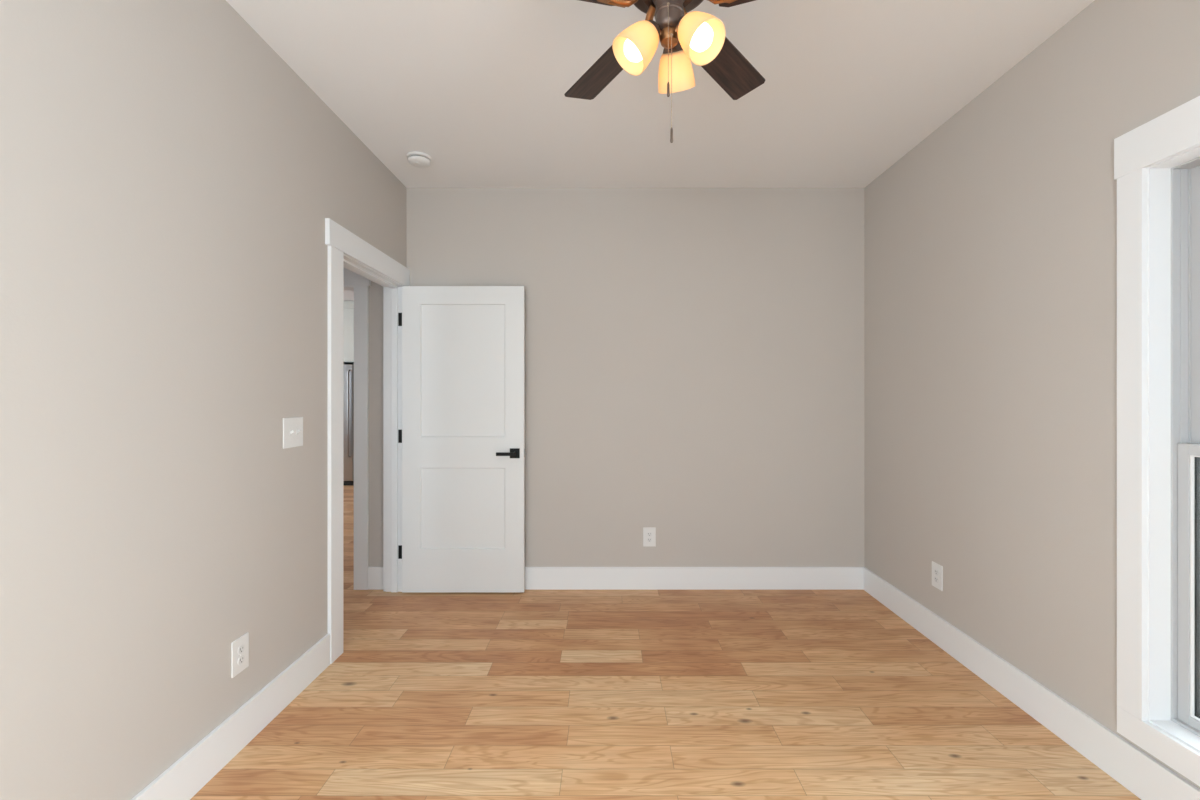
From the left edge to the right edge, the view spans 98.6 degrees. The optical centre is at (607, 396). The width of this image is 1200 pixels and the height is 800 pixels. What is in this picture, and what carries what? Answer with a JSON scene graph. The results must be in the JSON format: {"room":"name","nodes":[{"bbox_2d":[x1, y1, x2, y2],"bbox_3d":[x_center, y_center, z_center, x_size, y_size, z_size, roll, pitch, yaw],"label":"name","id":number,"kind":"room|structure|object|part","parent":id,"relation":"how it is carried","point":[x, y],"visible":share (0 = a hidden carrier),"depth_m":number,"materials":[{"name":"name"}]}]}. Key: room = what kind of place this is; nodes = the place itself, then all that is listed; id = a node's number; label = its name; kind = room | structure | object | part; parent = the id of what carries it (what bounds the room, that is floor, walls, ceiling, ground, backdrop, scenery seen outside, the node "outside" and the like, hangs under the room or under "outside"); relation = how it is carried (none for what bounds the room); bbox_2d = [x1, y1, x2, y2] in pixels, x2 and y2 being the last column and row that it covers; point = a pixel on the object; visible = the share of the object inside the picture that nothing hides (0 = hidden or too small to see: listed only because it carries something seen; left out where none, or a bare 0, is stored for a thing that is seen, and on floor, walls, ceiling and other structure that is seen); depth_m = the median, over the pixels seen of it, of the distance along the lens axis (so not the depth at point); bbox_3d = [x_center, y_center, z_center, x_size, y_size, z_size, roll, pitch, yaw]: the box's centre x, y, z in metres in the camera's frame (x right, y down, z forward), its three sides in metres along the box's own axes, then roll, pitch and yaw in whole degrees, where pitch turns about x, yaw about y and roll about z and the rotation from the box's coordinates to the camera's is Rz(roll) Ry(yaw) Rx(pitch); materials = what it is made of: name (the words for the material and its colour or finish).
{"room":"empty bedroom","nodes":[
{"label":"empty bedroom","id":0,"kind":"room"},
{"bbox_2d":[0,0,406,799],"bbox_3d":[-1.438,-0.057,1.040,0.119,2.743,4.979,0,0,0],"label":"wall","id":1,"kind":"structure","parent":0,"point":[169,183],"depth_m":1.56,"materials":[{"name":"beige paint"}]},
{"bbox_2d":[131,634,329,799],"bbox_3d":[-1.371,1.239,0.541,0.015,0.152,3.983,0,0,0],"label":"baseboard","id":2,"kind":"structure","parent":1,"relation":"attached to","point":[191,772],"depth_m":1.89,"materials":[{"name":"white paint"}]},
{"bbox_2d":[231,632,248,677],"bbox_3d":[-1.374,0.965,1.929,0.008,0.130,0.086,0,0,0],"label":"wall outlet","id":3,"kind":"object","parent":1,"relation":"attached to","point":[240,646],"visible":1,"depth_m":1.92,"materials":[{"name":"white plastic"}]},
{"bbox_2d":[238,655,244,664],"bbox_3d":[-1.371,0.985,1.929,0.002,0.028,0.034,0,0,0],"label":"receptacle","id":4,"kind":"object","parent":3,"relation":"attached to","point":[241,658],"depth_m":1.93,"materials":[{"name":"white plastic"}]},
{"bbox_2d":[238,645,244,653],"bbox_3d":[-1.371,0.946,1.929,0.002,0.028,0.034,0,0,0],"label":"receptacle","id":5,"kind":"object","parent":3,"relation":"attached to","point":[241,648],"depth_m":1.93,"materials":[{"name":"white plastic"}]},
{"bbox_2d":[283,417,302,448],"bbox_3d":[-1.367,0.156,2.254,0.021,0.130,0.138,0,0,0],"label":"light switch","id":6,"kind":"object","parent":1,"relation":"attached to","point":[292,427],"visible":1,"depth_m":2.24,"materials":[{"name":"white plastic"}]},
{"bbox_2d":[325,218,409,663],"bbox_3d":[-1.438,0.223,3.021,0.163,2.184,1.017,0,0,0],"label":"trim","id":7,"kind":"structure","parent":1,"relation":"attached to","point":[347,250],"depth_m":2.97,"materials":[{"name":"white paint"}]},
{"bbox_3d":[-1.369,0.286,2.593,0.019,2.057,0.118,0,0,0],"label":"casing","id":8,"kind":"part","parent":7,"relation":"part of","materials":[{"name":"white paint"}]},
{"bbox_3d":[-1.508,-0.805,3.021,0.022,0.127,1.017,0,0,0],"label":"head casing","id":9,"kind":"part","parent":7,"relation":"part of","materials":[{"name":"white paint"}]},
{"bbox_3d":[-1.367,-0.805,3.021,0.022,0.127,1.017,0,0,0],"label":"head casing","id":10,"kind":"part","parent":7,"relation":"part of","materials":[{"name":"white paint"}]},
{"bbox_3d":[-1.506,0.286,3.505,0.019,2.057,0.048,0,0,0],"label":"casing","id":11,"kind":"part","parent":7,"relation":"part of","materials":[{"name":"white paint"}]},
{"bbox_2d":[343,267,370,589],"bbox_3d":[-2.233,0.215,3.578,1.223,2.200,0.142,0,0,0],"label":"trim","id":12,"kind":"structure","parent":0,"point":[359,284],"depth_m":3.51,"materials":[{"name":"white paint"}]},
{"bbox_3d":[-2.233,-0.820,3.518,1.223,0.130,0.022,0,0,0],"label":"head casing","id":13,"kind":"part","parent":12,"relation":"part of","materials":[{"name":"white paint"}]},
{"bbox_3d":[-1.684,0.280,3.519,0.094,2.070,0.019,0,0,0],"label":"casing","id":14,"kind":"part","parent":12,"relation":"part of","materials":[{"name":"white paint"}]},
{"bbox_2d":[369,188,863,566],"bbox_3d":[-0.723,-0.057,3.589,5.354,2.743,0.120,0,0,0],"label":"wall","id":15,"kind":"structure","parent":0,"point":[694,357],"depth_m":3.53,"materials":[{"name":"beige paint"}]},
{"bbox_2d":[368,567,382,589],"bbox_3d":[-1.567,1.239,3.522,0.139,0.152,0.015,0,0,0],"label":"baseboard","id":16,"kind":"structure","parent":15,"relation":"attached to","point":[375,574],"depth_m":3.51,"materials":[{"name":"white paint"}]},
{"bbox_2d":[398,286,525,591],"bbox_3d":[-0.979,0.284,3.450,0.864,2.038,0.129,0,0,0],"label":"door","id":17,"kind":"structure","parent":15,"relation":"in","point":[461,436],"depth_m":3.43,"materials":[{"name":"white paint"}]},
{"bbox_3d":[-0.672,0.378,3.409,0.127,0.024,0.047,0,0,0],"label":"lever","id":18,"kind":"part","parent":17,"relation":"part of","materials":[{"name":"black metal"}]},
{"bbox_3d":[-0.620,0.377,3.429,0.065,0.065,0.008,0,0,0],"label":"handle","id":19,"kind":"part","parent":17,"relation":"part of","materials":[{"name":"black metal"}]},
{"bbox_2d":[643,527,655,545],"bbox_3d":[0.283,0.959,3.525,0.086,0.130,0.008,0,0,0],"label":"wall outlet","id":20,"kind":"object","parent":15,"relation":"attached to","point":[649,533],"visible":1,"depth_m":3.52,"materials":[{"name":"white plastic"}]},
{"bbox_2d":[525,567,862,589],"bbox_3d":[0.188,1.239,3.522,3.132,0.152,0.015,0,0,0],"label":"baseboard","id":21,"kind":"structure","parent":15,"relation":"attached to","point":[536,578],"depth_m":3.51,"materials":[{"name":"white paint"}]},
{"bbox_2d":[226,0,1094,300],"bbox_3d":[-2.223,-1.488,3.475,8.354,0.120,10.250,0,0,0],"label":"ceiling","id":22,"kind":"structure","parent":0,"point":[849,88],"depth_m":2.36,"materials":[{"name":"white paint"}]},
{"bbox_2d":[406,151,431,167],"bbox_3d":[-1.125,-1.403,3.075,0.142,0.050,0.142,0,0,0],"label":"smoke detector","id":23,"kind":"object","parent":22,"relation":"attached to","point":[417,159],"visible":1,"depth_m":3.04,"materials":[{"name":"white plastic"}]},
{"bbox_2d":[564,0,764,142],"bbox_3d":[0.169,-1.073,1.461,1.067,0.709,1.037,0,0,0],"label":"ceiling fan","id":24,"kind":"object","parent":22,"relation":"hanging from","point":[703,41],"visible":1,"depth_m":1.51,"materials":[{"name":"brown wood"}]},
{"bbox_3d":[-0.004,-1.130,1.778,0.128,0.006,0.410,-13,7,-32],"label":"fan blade","id":25,"kind":"part","parent":24,"relation":"part of","materials":[{"name":"brown wood"}]},
{"bbox_3d":[-0.153,-1.130,1.407,0.410,0.006,0.128,0,11,-14],"label":"fan blade","id":26,"kind":"part","parent":24,"relation":"part of","materials":[{"name":"brown wood"}]},
{"bbox_3d":[0.039,-1.141,1.453,0.173,0.071,0.080,0,11,-14],"label":"blade arm","id":27,"kind":"part","parent":24,"relation":"part of","materials":[{"name":"orange metal"}]},
{"bbox_3d":[0.089,-1.005,1.468,0.088,0.097,0.067,0,0,0],"label":"light bulb","id":28,"kind":"part","parent":24,"relation":"part of","materials":[{"name":"white glass"}]},
{"bbox_3d":[0.079,-0.995,1.463,0.134,0.134,0.116,0,0,0],"label":"lamp shade","id":29,"kind":"part","parent":24,"relation":"part of","materials":[{"name":"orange glass"}]},
{"bbox_3d":[0.099,-1.141,1.610,0.080,0.071,0.173,-13,7,-32],"label":"blade arm","id":30,"kind":"part","parent":24,"relation":"part of","materials":[{"name":"orange metal"}]},
{"bbox_3d":[0.169,-0.992,1.451,0.007,0.224,0.013,0,0,0],"label":"pull chain","id":31,"kind":"part","parent":24,"relation":"part of","materials":[{"name":"gold metal"}]},
{"bbox_3d":[0.180,-0.894,1.465,0.007,0.266,0.013,0,0,0],"label":"pull chain","id":32,"kind":"part","parent":24,"relation":"part of","materials":[{"name":"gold metal"}]},
{"bbox_3d":[0.214,-0.995,1.596,0.116,0.134,0.133,0,0,0],"label":"lamp shade","id":33,"kind":"part","parent":24,"relation":"part of","materials":[{"name":"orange glass"}]},
{"bbox_3d":[0.248,-0.996,1.414,0.077,0.097,0.079,0,0,0],"label":"light bulb","id":34,"kind":"part","parent":24,"relation":"part of","materials":[{"name":"white glass"}]},
{"bbox_3d":[0.256,-0.986,1.406,0.127,0.134,0.128,0,0,0],"label":"lamp shade","id":35,"kind":"part","parent":24,"relation":"part of","materials":[{"name":"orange glass"}]},
{"bbox_3d":[0.311,-1.141,1.439,0.173,0.071,0.080,0,-11,22],"label":"blade arm","id":36,"kind":"part","parent":24,"relation":"part of","materials":[{"name":"orange metal"}]},
{"bbox_3d":[0.395,-1.130,1.751,0.128,0.006,0.410,-15,-9,39],"label":"fan blade","id":37,"kind":"part","parent":24,"relation":"part of","materials":[{"name":"brown wood"}]},
{"bbox_3d":[0.493,-1.130,1.364,0.410,0.006,0.128,0,-11,22],"label":"fan blade","id":38,"kind":"part","parent":24,"relation":"part of","materials":[{"name":"brown wood"}]},
{"bbox_2d":[190,486,1140,799],"bbox_3d":[-2.387,1.375,3.450,10.626,0.120,10.900,0,0,0],"label":"floor","id":39,"kind":"structure","parent":0,"point":[528,694],"depth_m":2.16,"materials":[{"name":"brown wood"}]},
{"bbox_2d":[343,364,353,485],"bbox_3d":[-4.210,0.420,7.909,0.910,1.790,0.743,0,0,0],"label":"refrigerator","id":40,"kind":"object","parent":39,"relation":"on","point":[348,369],"visible":0.23,"depth_m":7.60,"materials":[{"name":"silver"}]},
{"bbox_3d":[-3.805,0.250,7.571,0.026,1.294,0.068,0,0,0],"label":"handle","id":41,"kind":"part","parent":40,"relation":"part of","materials":[{"name":"silver metal"}]},
{"bbox_2d":[864,0,1199,788],"bbox_3d":[1.854,-0.057,0.940,0.200,2.743,5.179,0,0,0],"label":"wall","id":42,"kind":"structure","parent":0,"point":[990,245],"depth_m":2.21,"materials":[{"name":"beige paint"}]},
{"bbox_2d":[932,561,942,590],"bbox_3d":[1.750,0.954,2.745,0.008,0.130,0.086,0,0,0],"label":"wall outlet","id":43,"kind":"object","parent":42,"relation":"attached to","point":[937,570],"visible":1,"depth_m":2.74,"materials":[{"name":"white plastic"}]},
{"bbox_2d":[863,567,1199,799],"bbox_3d":[1.746,1.239,1.032,0.015,0.152,4.964,0,0,0],"label":"baseboard","id":44,"kind":"structure","parent":42,"relation":"attached to","point":[1138,772],"depth_m":2.03,"materials":[{"name":"white paint"}]},
{"bbox_2d":[1114,96,1199,785],"bbox_3d":[1.854,0.131,1.221,0.238,2.027,1.097,0,0,0],"label":"window","id":45,"kind":"structure","parent":42,"relation":"in","point":[1157,162],"depth_m":1.67,"materials":[{"name":"white paint"}]},
{"bbox_3d":[1.744,0.155,1.719,0.019,1.797,0.084,0,0,0],"label":"casing","id":46,"kind":"part","parent":45,"relation":"part of","materials":[{"name":"white paint"}]},
{"bbox_3d":[1.744,-0.813,1.221,0.020,0.140,1.097,0,0,0],"label":"head casing","id":47,"kind":"part","parent":45,"relation":"part of","materials":[{"name":"white paint"}]},
{"bbox_3d":[1.744,1.099,1.221,0.019,0.090,1.079,0,0,0],"label":"casing","id":48,"kind":"part","parent":45,"relation":"part of","materials":[{"name":"white paint"}]},
{"bbox_3d":[1.898,0.154,1.221,0.150,1.818,0.931,0,0,0],"label":"frame","id":49,"kind":"part","parent":45,"relation":"part of","materials":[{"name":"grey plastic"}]},
{"bbox_3d":[1.854,0.595,1.221,0.034,0.889,0.888,0,0,0],"label":"sash","id":50,"kind":"part","parent":45,"relation":"part of","materials":[{"name":"grey plastic"}]},
{"bbox_3d":[1.893,-0.275,1.221,0.034,0.918,0.888,0,0,0],"label":"sash","id":51,"kind":"part","parent":45,"relation":"part of","materials":[{"name":"grey plastic"}]},
{"bbox_3d":[-3.800,-0.056,8.360,4.800,2.743,0.120,0,0,0],"label":"wall","id":52,"kind":"structure","parent":0,"visible":0},
{"bbox_2d":[343,301,353,364],"bbox_3d":[-4.210,-0.968,7.976,0.912,0.905,0.643,0,0,0],"label":"upper cabinet","id":53,"kind":"object","parent":52,"relation":"attached to","point":[348,306],"visible":0.12,"depth_m":7.71,"materials":[{"name":"white wood"}]},
{"bbox_3d":[-4.210,-1.367,7.688,0.912,0.105,0.065,0,0,0],"label":"crown moulding","id":54,"kind":"part","parent":53,"relation":"part of","materials":[{"name":"white wood"}]}
]}

